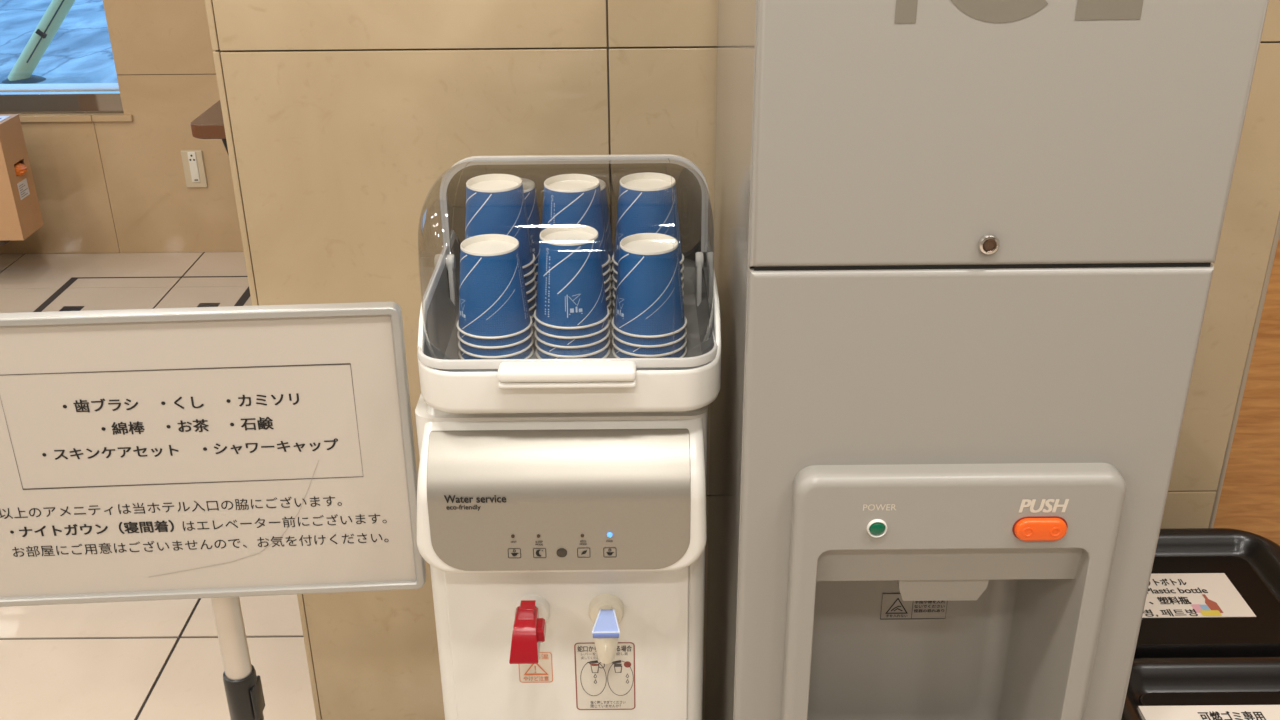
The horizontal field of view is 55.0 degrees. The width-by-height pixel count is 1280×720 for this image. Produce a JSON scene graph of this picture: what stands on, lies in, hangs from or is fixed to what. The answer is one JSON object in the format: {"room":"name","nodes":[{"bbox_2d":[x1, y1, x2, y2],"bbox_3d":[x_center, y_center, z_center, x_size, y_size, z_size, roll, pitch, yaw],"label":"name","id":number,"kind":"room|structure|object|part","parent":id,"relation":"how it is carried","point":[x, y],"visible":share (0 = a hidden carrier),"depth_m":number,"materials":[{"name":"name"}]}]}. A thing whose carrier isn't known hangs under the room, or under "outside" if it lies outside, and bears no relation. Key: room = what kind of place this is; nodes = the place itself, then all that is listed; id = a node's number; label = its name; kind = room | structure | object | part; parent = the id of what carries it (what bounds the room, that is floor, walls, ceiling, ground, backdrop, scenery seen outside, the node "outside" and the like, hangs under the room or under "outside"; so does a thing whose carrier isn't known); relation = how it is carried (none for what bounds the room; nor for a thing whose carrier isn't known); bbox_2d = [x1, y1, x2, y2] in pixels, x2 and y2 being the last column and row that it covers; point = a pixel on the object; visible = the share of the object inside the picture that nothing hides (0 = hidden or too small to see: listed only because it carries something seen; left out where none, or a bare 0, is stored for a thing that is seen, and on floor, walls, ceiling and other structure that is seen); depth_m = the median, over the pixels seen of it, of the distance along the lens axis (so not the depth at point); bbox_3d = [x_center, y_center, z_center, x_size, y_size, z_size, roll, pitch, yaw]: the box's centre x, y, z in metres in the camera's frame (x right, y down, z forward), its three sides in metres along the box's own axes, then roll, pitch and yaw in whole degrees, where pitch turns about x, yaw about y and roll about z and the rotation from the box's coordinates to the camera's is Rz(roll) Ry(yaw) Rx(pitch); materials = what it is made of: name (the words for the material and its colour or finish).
{"room":"hotel lobby","nodes":[
{"label":"hotel lobby","id":0,"kind":"room"},
{"bbox_2d":[0,0,243,253],"bbox_3d":[-2.014,-1.583,3.801,9.200,2.600,0.180,-1,25,0],"label":"wall","id":1,"kind":"structure","parent":0,"point":[101,187],"depth_m":4.13,"materials":[{"name":"beige stone"}]},
{"bbox_2d":[0,83,123,113],"bbox_3d":[-2.962,-1.325,3.920,2.500,1.073,0.140,-1,25,0],"label":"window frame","id":2,"kind":"structure","parent":1,"relation":"in","point":[62,97],"depth_m":4.08,"materials":[{"name":"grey metal"}]},
{"bbox_3d":[-2.941,-0.888,4.156,2.454,0.056,0.088,0,25,0],"label":"sill","id":3,"kind":"part","parent":2,"relation":"part of","materials":[{"name":"white"}]},
{"bbox_2d":[19,113,132,121],"bbox_3d":[-2.943,-0.828,4.149,2.528,0.021,0.192,-1,25,0],"label":"trim","id":4,"kind":"structure","parent":1,"relation":"attached to","point":[49,117],"depth_m":4.06,"materials":[{"name":"beige wood"}]},
{"bbox_2d":[181,150,207,187],"bbox_3d":[-1.502,-0.643,4.144,0.071,0.128,0.014,-1,25,0],"label":"wall outlet","id":5,"kind":"object","parent":1,"relation":"attached to","point":[192,160],"visible":1,"depth_m":4.14,"materials":[{"name":"beige plastic"}]},
{"bbox_2d":[0,252,315,719],"bbox_3d":[-1.939,1.287,0.858,9.300,0.060,7.660,-1,25,0],"label":"floor","id":6,"kind":"structure","parent":0,"point":[152,659],"depth_m":2.36,"materials":[{"name":"tile"}]},
{"bbox_2d":[0,240,10,244],"bbox_3d":[-2.323,-0.347,4.035,0.600,0.172,0.195,-1,25,0],"label":"stand","id":7,"kind":"object","parent":6,"relation":"on","point":[2,242],"visible":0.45,"depth_m":3.92,"materials":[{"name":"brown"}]},
{"bbox_2d":[0,114,43,240],"bbox_3d":[-2.245,-0.575,3.882,0.621,0.369,0.147,-1,25,0],"label":"cardboard box","id":8,"kind":"object","parent":7,"relation":"on","point":[20,212],"visible":1,"depth_m":3.87,"materials":[{"name":"brown cardboard"}]},
{"bbox_2d":[33,276,249,311],"bbox_3d":[-1.366,-0.081,3.659,1.026,0.003,0.911,-1,25,0],"label":"floor stripe","id":9,"kind":"object","parent":6,"relation":"on","point":[246,294],"visible":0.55,"depth_m":3.91,"materials":[{"name":"black metal"}]},
{"bbox_2d":[191,100,228,155],"bbox_3d":[-0.721,-0.427,3.558,0.835,0.700,0.700,-1,25,0],"label":"side table","id":10,"kind":"object","parent":6,"relation":"on","point":[210,124],"visible":0.14,"depth_m":3.11,"materials":[{"name":"brown laminate"}]},
{"bbox_3d":[-0.985,-0.286,3.308,0.191,0.664,0.023,0,25,0],"label":"leg","id":11,"kind":"part","parent":10,"relation":"part of","materials":[{"name":"black plastic"}]},
{"bbox_2d":[0,302,425,719],"bbox_3d":[-0.464,0.419,1.385,0.333,1.032,0.365,23,34,40],"label":"sign stand","id":12,"kind":"object","parent":6,"relation":"on","point":[226,454],"visible":1,"depth_m":1.23,"materials":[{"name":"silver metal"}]},
{"bbox_2d":[415,394,707,719],"bbox_3d":[-0.074,0.409,1.503,0.287,0.942,0.435,-1,25,0],"label":"water dispenser","id":13,"kind":"object","parent":6,"relation":"on","point":[564,552],"visible":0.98,"depth_m":1.20,"materials":[{"name":"white plastic"}]},
{"bbox_2d":[509,595,549,663],"bbox_3d":[-0.112,0.269,1.242,0.037,0.058,0.083,0,25,0],"label":"tap","id":14,"kind":"object","parent":13,"relation":"on","point":[529,615],"depth_m":1.22,"materials":[{"name":"red plastic"}]},
{"bbox_3d":[-0.077,0.130,1.208,0.250,0.132,0.075,0,25,0],"label":"control panel","id":15,"kind":"part","parent":13,"relation":"part of","materials":[{"name":"silver metal"}]},
{"bbox_3d":[-0.073,0.493,1.399,0.253,0.720,0.008,0,25,0],"label":"panel","id":16,"kind":"part","parent":13,"relation":"part of","materials":[{"name":"white plastic"}]},
{"bbox_2d":[417,154,720,413],"bbox_3d":[-0.068,-0.104,1.250,0.289,0.202,0.341,-1,25,0],"label":"case","id":17,"kind":"object","parent":13,"relation":"on","point":[449,383],"visible":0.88,"depth_m":1.19,"materials":[{"name":"white plastic"}]},
{"bbox_2d":[459,345,533,359],"bbox_3d":[-0.144,-0.046,1.218,0.075,0.085,0.075,-5,26,-9],"label":"paper cup","id":18,"kind":"object","parent":17,"relation":"in","point":[527,354],"visible":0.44,"depth_m":1.22,"materials":[{"name":"blue"}]},
{"bbox_2d":[458,336,533,358],"bbox_3d":[-0.144,-0.055,1.213,0.075,0.085,0.075,6,26,13],"label":"paper cup","id":19,"kind":"object","parent":18,"relation":"on","point":[517,349],"visible":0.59,"depth_m":1.20,"materials":[{"name":"blue"}]},
{"bbox_2d":[457,326,532,348],"bbox_3d":[-0.145,-0.065,1.209,0.075,0.085,0.075,-8,26,-15],"label":"paper cup","id":20,"kind":"object","parent":19,"relation":"on","point":[518,339],"visible":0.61,"depth_m":1.20,"materials":[{"name":"blue paper"}]},
{"bbox_2d":[456,234,532,338],"bbox_3d":[-0.145,-0.074,1.204,0.075,0.085,0.075,-10,27,-20],"label":"paper cup","id":21,"kind":"object","parent":20,"relation":"on","point":[493,303],"visible":1,"depth_m":1.18,"materials":[{"name":"blue paper"}]},
{"bbox_2d":[460,234,518,255],"bbox_3d":[-0.145,-0.109,1.187,0.056,0.006,0.056,-10,27,-20],"label":"cup bottom","id":22,"kind":"object","parent":21,"relation":"on","point":[486,244],"depth_m":1.20,"materials":[{"name":"beige paper"}]},
{"bbox_2d":[459,254,527,318],"bbox_3d":[-0.145,-0.075,1.204,0.069,0.068,0.038,-5,26,-9],"label":"print","id":23,"kind":"object","parent":21,"relation":"on","point":[492,286],"depth_m":1.18,"materials":[{"name":"blue paper"}]},
{"bbox_3d":[-0.067,0.011,1.130,0.127,0.012,0.024,0,25,0],"label":"lid handle","id":24,"kind":"part","parent":17,"relation":"part of","materials":[{"name":"white plastic"}]},
{"bbox_2d":[535,346,610,358],"bbox_3d":[-0.068,-0.046,1.218,0.075,0.085,0.075,-23,34,-39],"label":"paper cup","id":25,"kind":"object","parent":17,"relation":"in","point":[605,353],"visible":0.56,"depth_m":1.22,"materials":[{"name":"blue paper"}]},
{"bbox_2d":[535,336,609,357],"bbox_3d":[-0.068,-0.056,1.213,0.075,0.085,0.075,-21,32,-36],"label":"paper cup","id":26,"kind":"object","parent":25,"relation":"on","point":[595,349],"visible":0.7,"depth_m":1.20,"materials":[{"name":"blue paper"}]},
{"bbox_2d":[535,327,609,348],"bbox_3d":[-0.068,-0.065,1.209,0.075,0.085,0.075,7,26,15],"label":"paper cup","id":27,"kind":"object","parent":26,"relation":"on","point":[596,339],"visible":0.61,"depth_m":1.20,"materials":[{"name":"blue"}]},
{"bbox_2d":[534,318,609,338],"bbox_3d":[-0.068,-0.074,1.204,0.075,0.085,0.075,22,33,39],"label":"paper cup","id":28,"kind":"object","parent":27,"relation":"on","point":[594,330],"visible":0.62,"depth_m":1.19,"materials":[{"name":"blue"}]},
{"bbox_2d":[534,224,609,329],"bbox_3d":[-0.068,-0.083,1.200,0.075,0.085,0.075,-1,25,0],"label":"paper cup","id":29,"kind":"object","parent":28,"relation":"on","point":[571,295],"visible":1,"depth_m":1.18,"materials":[{"name":"blue paper"}]},
{"bbox_2d":[545,248,582,317],"bbox_3d":[-0.068,-0.085,1.200,0.038,0.068,0.069,5,26,11],"label":"print","id":30,"kind":"object","parent":29,"relation":"on","point":[563,266],"depth_m":1.17,"materials":[{"name":"blue paper"}]},
{"bbox_2d":[540,224,597,245],"bbox_3d":[-0.068,-0.119,1.183,0.056,0.006,0.056,0,25,0],"label":"cup bottom","id":31,"kind":"object","parent":29,"relation":"on","point":[564,234],"depth_m":1.19,"materials":[{"name":"beige paper"}]},
{"bbox_2d":[612,346,686,357],"bbox_3d":[0.009,-0.047,1.218,0.075,0.085,0.075,-4,26,-7],"label":"paper cup","id":32,"kind":"object","parent":17,"relation":"in","point":[617,354],"visible":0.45,"depth_m":1.22,"materials":[{"name":"blue paper"}]},
{"bbox_2d":[612,336,686,356],"bbox_3d":[0.009,-0.056,1.213,0.075,0.085,0.075,19,32,35],"label":"paper cup","id":33,"kind":"object","parent":32,"relation":"in","point":[671,349],"visible":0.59,"depth_m":1.20,"materials":[{"name":"blue"}]},
{"bbox_2d":[612,327,686,347],"bbox_3d":[0.009,-0.066,1.209,0.075,0.085,0.075,4,26,10],"label":"paper cup","id":34,"kind":"object","parent":33,"relation":"on","point":[625,339],"visible":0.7,"depth_m":1.20,"materials":[{"name":"blue paper"}]},
{"bbox_2d":[611,233,686,337],"bbox_3d":[0.009,-0.075,1.204,0.075,0.085,0.075,-10,27,-20],"label":"paper cup","id":35,"kind":"object","parent":34,"relation":"on","point":[649,296],"visible":1,"depth_m":1.18,"materials":[{"name":"blue paper"}]},
{"bbox_2d":[616,258,683,318],"bbox_3d":[0.009,-0.076,1.204,0.069,0.068,0.038,-5,26,-9],"label":"print","id":36,"kind":"object","parent":35,"relation":"on","point":[646,288],"depth_m":1.18,"materials":[{"name":"blue paper"}]},
{"bbox_3d":[-0.146,-0.080,1.289,0.075,0.085,0.075,5,26,11],"label":"paper cup","id":37,"kind":"object","parent":17,"relation":"in","visible":0},
{"bbox_2d":[529,306,535,317],"bbox_3d":[-0.146,-0.088,1.285,0.075,0.085,0.075,5,26,11],"label":"paper cup","id":38,"kind":"object","parent":37,"relation":"on","point":[531,312],"visible":0.11,"depth_m":1.29,"materials":[{"name":"blue paper"}]},
{"bbox_2d":[528,297,536,310],"bbox_3d":[-0.146,-0.097,1.280,0.075,0.085,0.075,-2,25,-3],"label":"paper cup","id":39,"kind":"object","parent":38,"relation":"on","point":[532,304],"visible":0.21,"depth_m":1.28,"materials":[{"name":"blue paper"}]},
{"bbox_2d":[527,289,536,302],"bbox_3d":[-0.146,-0.106,1.276,0.075,0.085,0.075,-11,28,-22],"label":"paper cup","id":40,"kind":"object","parent":39,"relation":"on","point":[532,295],"visible":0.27,"depth_m":1.28,"materials":[{"name":"blue paper"}]},
{"bbox_2d":[525,280,536,293],"bbox_3d":[-0.146,-0.115,1.272,0.075,0.085,0.075,4,26,9],"label":"paper cup","id":41,"kind":"object","parent":40,"relation":"on","point":[529,288],"visible":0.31,"depth_m":1.28,"materials":[{"name":"blue"}]},
{"bbox_2d":[524,271,535,285],"bbox_3d":[-0.147,-0.124,1.268,0.075,0.085,0.075,3,26,7],"label":"paper cup","id":42,"kind":"object","parent":41,"relation":"on","point":[529,279],"visible":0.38,"depth_m":1.27,"materials":[{"name":"blue paper"}]},
{"bbox_2d":[523,263,535,276],"bbox_3d":[-0.147,-0.133,1.264,0.075,0.085,0.075,-5,26,-10],"label":"paper cup","id":43,"kind":"object","parent":42,"relation":"on","point":[527,271],"visible":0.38,"depth_m":1.27,"materials":[{"name":"blue"}]},
{"bbox_2d":[465,174,534,268],"bbox_3d":[-0.147,-0.142,1.259,0.075,0.085,0.075,-15,29,-29],"label":"paper cup","id":44,"kind":"object","parent":43,"relation":"on","point":[495,203],"visible":0.66,"depth_m":1.23,"materials":[{"name":"blue paper"}]},
{"bbox_2d":[466,174,521,192],"bbox_3d":[-0.147,-0.177,1.243,0.056,0.006,0.056,-16,29,-29],"label":"cup bottom","id":45,"kind":"object","parent":44,"relation":"on","point":[488,183],"depth_m":1.25,"materials":[{"name":"beige paper"}]},
{"bbox_3d":[-0.064,-0.114,1.360,0.075,0.085,0.075,-11,27,-21],"label":"paper cup","id":46,"kind":"object","parent":17,"relation":"in","visible":0},
{"bbox_3d":[-0.064,-0.124,1.356,0.075,0.085,0.075,8,27,18],"label":"paper cup","id":47,"kind":"object","parent":46,"relation":"on","visible":0},
{"bbox_3d":[-0.064,-0.133,1.351,0.075,0.085,0.075,-6,26,-12],"label":"paper cup","id":48,"kind":"object","parent":47,"relation":"on","visible":0},
{"bbox_3d":[-0.065,-0.142,1.347,0.075,0.085,0.075,-9,27,-17],"label":"paper cup","id":49,"kind":"object","parent":48,"relation":"on","visible":0},
{"bbox_2d":[599,179,613,263],"bbox_3d":[-0.065,-0.151,1.343,0.075,0.085,0.075,8,27,18],"label":"paper cup","id":50,"kind":"object","parent":49,"relation":"on","point":[602,183],"visible":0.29,"depth_m":1.33,"materials":[{"name":"blue paper"}]},
{"bbox_2d":[599,179,605,189],"bbox_3d":[-0.065,-0.186,1.326,0.056,0.006,0.056,8,27,18],"label":"cup","id":51,"kind":"object","parent":50,"relation":"on","point":[602,184],"depth_m":1.33,"materials":[{"name":"beige paper"}]},
{"bbox_3d":[-0.068,-0.080,1.289,0.075,0.085,0.075,18,31,34],"label":"paper cup","id":52,"kind":"object","parent":17,"relation":"in","visible":0},
{"bbox_3d":[-0.068,-0.089,1.285,0.075,0.085,0.075,10,27,21],"label":"paper cup","id":53,"kind":"object","parent":52,"relation":"on","visible":0},
{"bbox_2d":[606,298,610,307],"bbox_3d":[-0.068,-0.098,1.280,0.075,0.085,0.075,-1,25,-1],"label":"paper cup","id":54,"kind":"object","parent":53,"relation":"on","point":[608,302],"visible":0.05,"depth_m":1.29,"materials":[{"name":"blue paper"}]},
{"bbox_2d":[605,289,610,300],"bbox_3d":[-0.068,-0.107,1.276,0.075,0.085,0.075,22,33,39],"label":"paper cup","id":55,"kind":"object","parent":54,"relation":"on","point":[608,293],"visible":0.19,"depth_m":1.28,"materials":[{"name":"blue"}]},
{"bbox_2d":[604,281,610,292],"bbox_3d":[-0.068,-0.115,1.272,0.075,0.085,0.075,15,30,29],"label":"paper cup","id":56,"kind":"object","parent":55,"relation":"on","point":[607,285],"visible":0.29,"depth_m":1.28,"materials":[{"name":"blue paper"}]},
{"bbox_2d":[603,272,610,283],"bbox_3d":[-0.068,-0.124,1.268,0.075,0.085,0.075,-9,27,-18],"label":"paper cup","id":57,"kind":"object","parent":56,"relation":"on","point":[607,277],"visible":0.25,"depth_m":1.27,"materials":[{"name":"blue"}]},
{"bbox_2d":[602,264,610,275],"bbox_3d":[-0.068,-0.133,1.264,0.075,0.085,0.075,14,29,28],"label":"paper cup","id":58,"kind":"object","parent":57,"relation":"on","point":[606,269],"visible":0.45,"depth_m":1.27,"materials":[{"name":"blue paper"}]},
{"bbox_2d":[538,174,610,267],"bbox_3d":[-0.068,-0.142,1.260,0.075,0.085,0.075,-1,25,-2],"label":"paper cup","id":59,"kind":"object","parent":58,"relation":"on","point":[567,198],"visible":0.57,"depth_m":1.23,"materials":[{"name":"blue paper"}]},
{"bbox_2d":[551,195,554,225],"bbox_3d":[-0.068,-0.143,1.259,0.038,0.068,0.069,4,26,9],"label":"print","id":60,"kind":"object","parent":59,"relation":"on","point":[552,196],"depth_m":1.23,"materials":[{"name":"white"}]},
{"bbox_2d":[544,174,599,191],"bbox_3d":[-0.069,-0.177,1.243,0.056,0.006,0.056,-1,25,-2],"label":"cup bottom","id":61,"kind":"object","parent":59,"relation":"on","point":[564,182],"depth_m":1.25,"materials":[{"name":"beige paper"}]},
{"bbox_3d":[0.008,-0.081,1.289,0.075,0.085,0.075,2,26,5],"label":"paper cup","id":62,"kind":"object","parent":17,"relation":"in","visible":0},
{"bbox_3d":[0.008,-0.090,1.285,0.075,0.085,0.075,-8,27,-16],"label":"paper cup","id":63,"kind":"object","parent":62,"relation":"on","visible":0},
{"bbox_3d":[0.008,-0.099,1.280,0.075,0.085,0.075,9,27,19],"label":"paper cup","id":64,"kind":"object","parent":63,"relation":"on","visible":0},
{"bbox_2d":[612,289,683,298],"bbox_3d":[0.008,-0.108,1.276,0.075,0.085,0.075,-5,26,-10],"label":"paper cup","id":65,"kind":"object","parent":64,"relation":"on","point":[614,291],"visible":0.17,"depth_m":1.29,"materials":[{"name":"blue paper"}]},
{"bbox_2d":[612,280,683,290],"bbox_3d":[0.008,-0.116,1.272,0.075,0.085,0.075,21,33,38],"label":"paper cup","id":66,"kind":"object","parent":65,"relation":"on","point":[614,284],"visible":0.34,"depth_m":1.28,"materials":[{"name":"blue paper"}]},
{"bbox_2d":[612,271,683,282],"bbox_3d":[0.008,-0.125,1.268,0.075,0.085,0.075,-11,27,-21],"label":"paper cup","id":67,"kind":"object","parent":66,"relation":"on","point":[614,276],"visible":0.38,"depth_m":1.28,"materials":[{"name":"blue paper"}]},
{"bbox_2d":[612,263,683,273],"bbox_3d":[0.008,-0.134,1.264,0.075,0.085,0.075,7,27,16],"label":"paper cup","id":68,"kind":"object","parent":67,"relation":"on","point":[614,267],"visible":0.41,"depth_m":1.27,"materials":[{"name":"blue paper"}]},
{"bbox_2d":[612,172,683,265],"bbox_3d":[0.008,-0.143,1.259,0.075,0.085,0.075,-9,27,-18],"label":"paper cup","id":69,"kind":"object","parent":68,"relation":"on","point":[647,201],"visible":0.77,"depth_m":1.23,"materials":[{"name":"blue paper"}]},
{"bbox_2d":[615,190,680,251],"bbox_3d":[0.008,-0.144,1.259,0.069,0.068,0.038,-4,26,-7],"label":"print","id":70,"kind":"object","parent":69,"relation":"on","point":[639,211],"depth_m":1.23,"materials":[{"name":"blue paper"}]},
{"bbox_2d":[589,594,623,663],"bbox_3d":[-0.035,0.276,1.255,0.037,0.045,0.066,0,25,0],"label":"tap","id":71,"kind":"object","parent":13,"relation":"on","point":[606,611],"depth_m":1.24,"materials":[{"name":"beige plastic"}]},
{"bbox_2d":[705,0,1268,719],"bbox_3d":[0.291,0.167,1.393,0.395,1.470,0.497,-1,25,0],"label":"ice dispenser","id":72,"kind":"object","parent":6,"relation":"on","point":[965,251],"visible":1,"depth_m":1.07,"materials":[{"name":"grey metal"}]},
{"bbox_3d":[0.094,0.133,1.397,0.002,1.410,0.458,0,25,0],"label":"panel","id":73,"kind":"part","parent":72,"relation":"part of","materials":[{"name":"grey metal"}]},
{"bbox_2d":[867,519,886,536],"bbox_3d":[0.215,0.153,1.117,0.018,0.018,0.003,-1,25,0],"label":"lamp","id":74,"kind":"object","parent":72,"relation":"attached to","point":[875,527],"depth_m":1.11,"materials":[{"name":"green plastic"}]},
{"bbox_3d":[0.287,-0.341,1.169,0.394,0.360,0.466,0,25,0],"label":"panel","id":75,"kind":"part","parent":72,"relation":"part of","materials":[{"name":"grey metal"}]},
{"bbox_2d":[1121,656,1279,719],"bbox_3d":[0.679,0.649,1.414,0.346,0.574,0.268,-1,25,0],"label":"waste bin","id":76,"kind":"object","parent":6,"relation":"on","point":[1163,688],"visible":0.97,"depth_m":1.38,"materials":[{"name":"black plastic"}]},
{"bbox_3d":[0.677,0.417,1.286,0.235,0.001,0.204,0,25,0],"label":"lid panel","id":77,"kind":"part","parent":76,"relation":"part of","materials":[{"name":"black plastic"}]},
{"bbox_2d":[1134,528,1279,657],"bbox_3d":[0.678,0.533,1.657,0.346,0.574,0.258,-1,25,0],"label":"waste bin","id":78,"kind":"object","parent":6,"relation":"on","point":[1212,592],"visible":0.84,"depth_m":1.54,"materials":[{"name":"black plastic"}]},
{"bbox_2d":[1191,594,1222,615],"bbox_3d":[0.698,0.303,1.522,0.034,0.001,0.044,0,25,0],"label":"picture","id":79,"kind":"object","parent":78,"relation":"on","point":[1201,604],"depth_m":1.52,"materials":[{"name":"multicoloured paper"}]},
{"bbox_3d":[0.676,0.301,1.530,0.235,0.001,0.194,0,25,0],"label":"lid panel","id":80,"kind":"part","parent":78,"relation":"part of","materials":[{"name":"black plastic"}]},
{"bbox_2d":[620,172,674,190],"bbox_3d":[0.008,-0.178,1.243,0.056,0.006,0.056,-9,27,-18],"label":"cup bottom","id":81,"kind":"object","parent":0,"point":[647,181],"depth_m":1.25,"materials":[{"name":"beige paper"}]},
{"bbox_2d":[620,233,677,254],"bbox_3d":[0.009,-0.110,1.187,0.056,0.006,0.056,-10,27,-20],"label":"cup bottom","id":82,"kind":"object","parent":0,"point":[641,243],"depth_m":1.20,"materials":[{"name":"beige paper"}]},
{"bbox_2d":[205,0,1279,719],"bbox_3d":[0.143,-0.517,1.518,1.280,2.600,0.314,-1,25,0],"label":"wall","id":83,"kind":"structure","parent":0,"point":[341,118],"depth_m":1.47,"materials":[{"name":"beige tile"}]},
{"bbox_2d":[1208,212,1279,527],"bbox_3d":[0.784,-0.462,1.390,0.006,2.600,0.031,-1,25,0],"label":"trim","id":84,"kind":"structure","parent":83,"relation":"attached to","point":[1277,231],"depth_m":1.60,"materials":[{"name":"beige"}]},
{"bbox_2d":[1213,236,1279,545],"bbox_3d":[1.691,-0.530,1.516,1.810,2.600,0.300,-1,25,0],"label":"wall","id":85,"kind":"structure","parent":0,"point":[1249,501],"depth_m":1.65,"materials":[{"name":"brown wood"}]},
{"bbox_3d":[-0.141,-0.132,1.351,0.075,0.085,0.075,7,26,15],"label":"paper cup","id":86,"kind":"object","parent":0,"visible":0},
{"bbox_3d":[-0.141,-0.141,1.347,0.075,0.085,0.075,-10,27,-19],"label":"paper cup","id":87,"kind":"object","parent":86,"relation":"on","visible":0},
{"bbox_2d":[521,178,541,265],"bbox_3d":[-0.141,-0.150,1.343,0.075,0.085,0.075,-14,29,-27],"label":"paper cup","id":88,"kind":"object","parent":87,"relation":"on","point":[529,189],"visible":0.15,"depth_m":1.33,"materials":[{"name":"blue paper"}]},
{"bbox_2d":[521,178,534,192],"bbox_3d":[-0.141,-0.186,1.326,0.056,0.006,0.056,-14,29,-27],"label":"cup","id":89,"kind":"object","parent":88,"relation":"on","point":[528,185],"depth_m":1.34,"materials":[{"name":"beige paper"}]},
{"label":"outside","id":90,"kind":"structure","parent":0,"visible":0},
{"bbox_2d":[0,0,117,83],"bbox_3d":[-4.041,-4.642,13.405,24.000,0.080,19.770,-1,25,0],"label":"ground","id":91,"kind":"structure","parent":90,"point":[80,51],"depth_m":7.73,"materials":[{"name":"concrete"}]},
{"bbox_2d":[2,0,74,83],"bbox_3d":[-2.576,-2.511,6.303,1.862,2.199,0.200,-1,25,0],"label":"leaning pole","id":92,"kind":"object","parent":91,"relation":"on","point":[55,14],"visible":0.96,"depth_m":6.62,"materials":[{"name":"green"}]}
]}

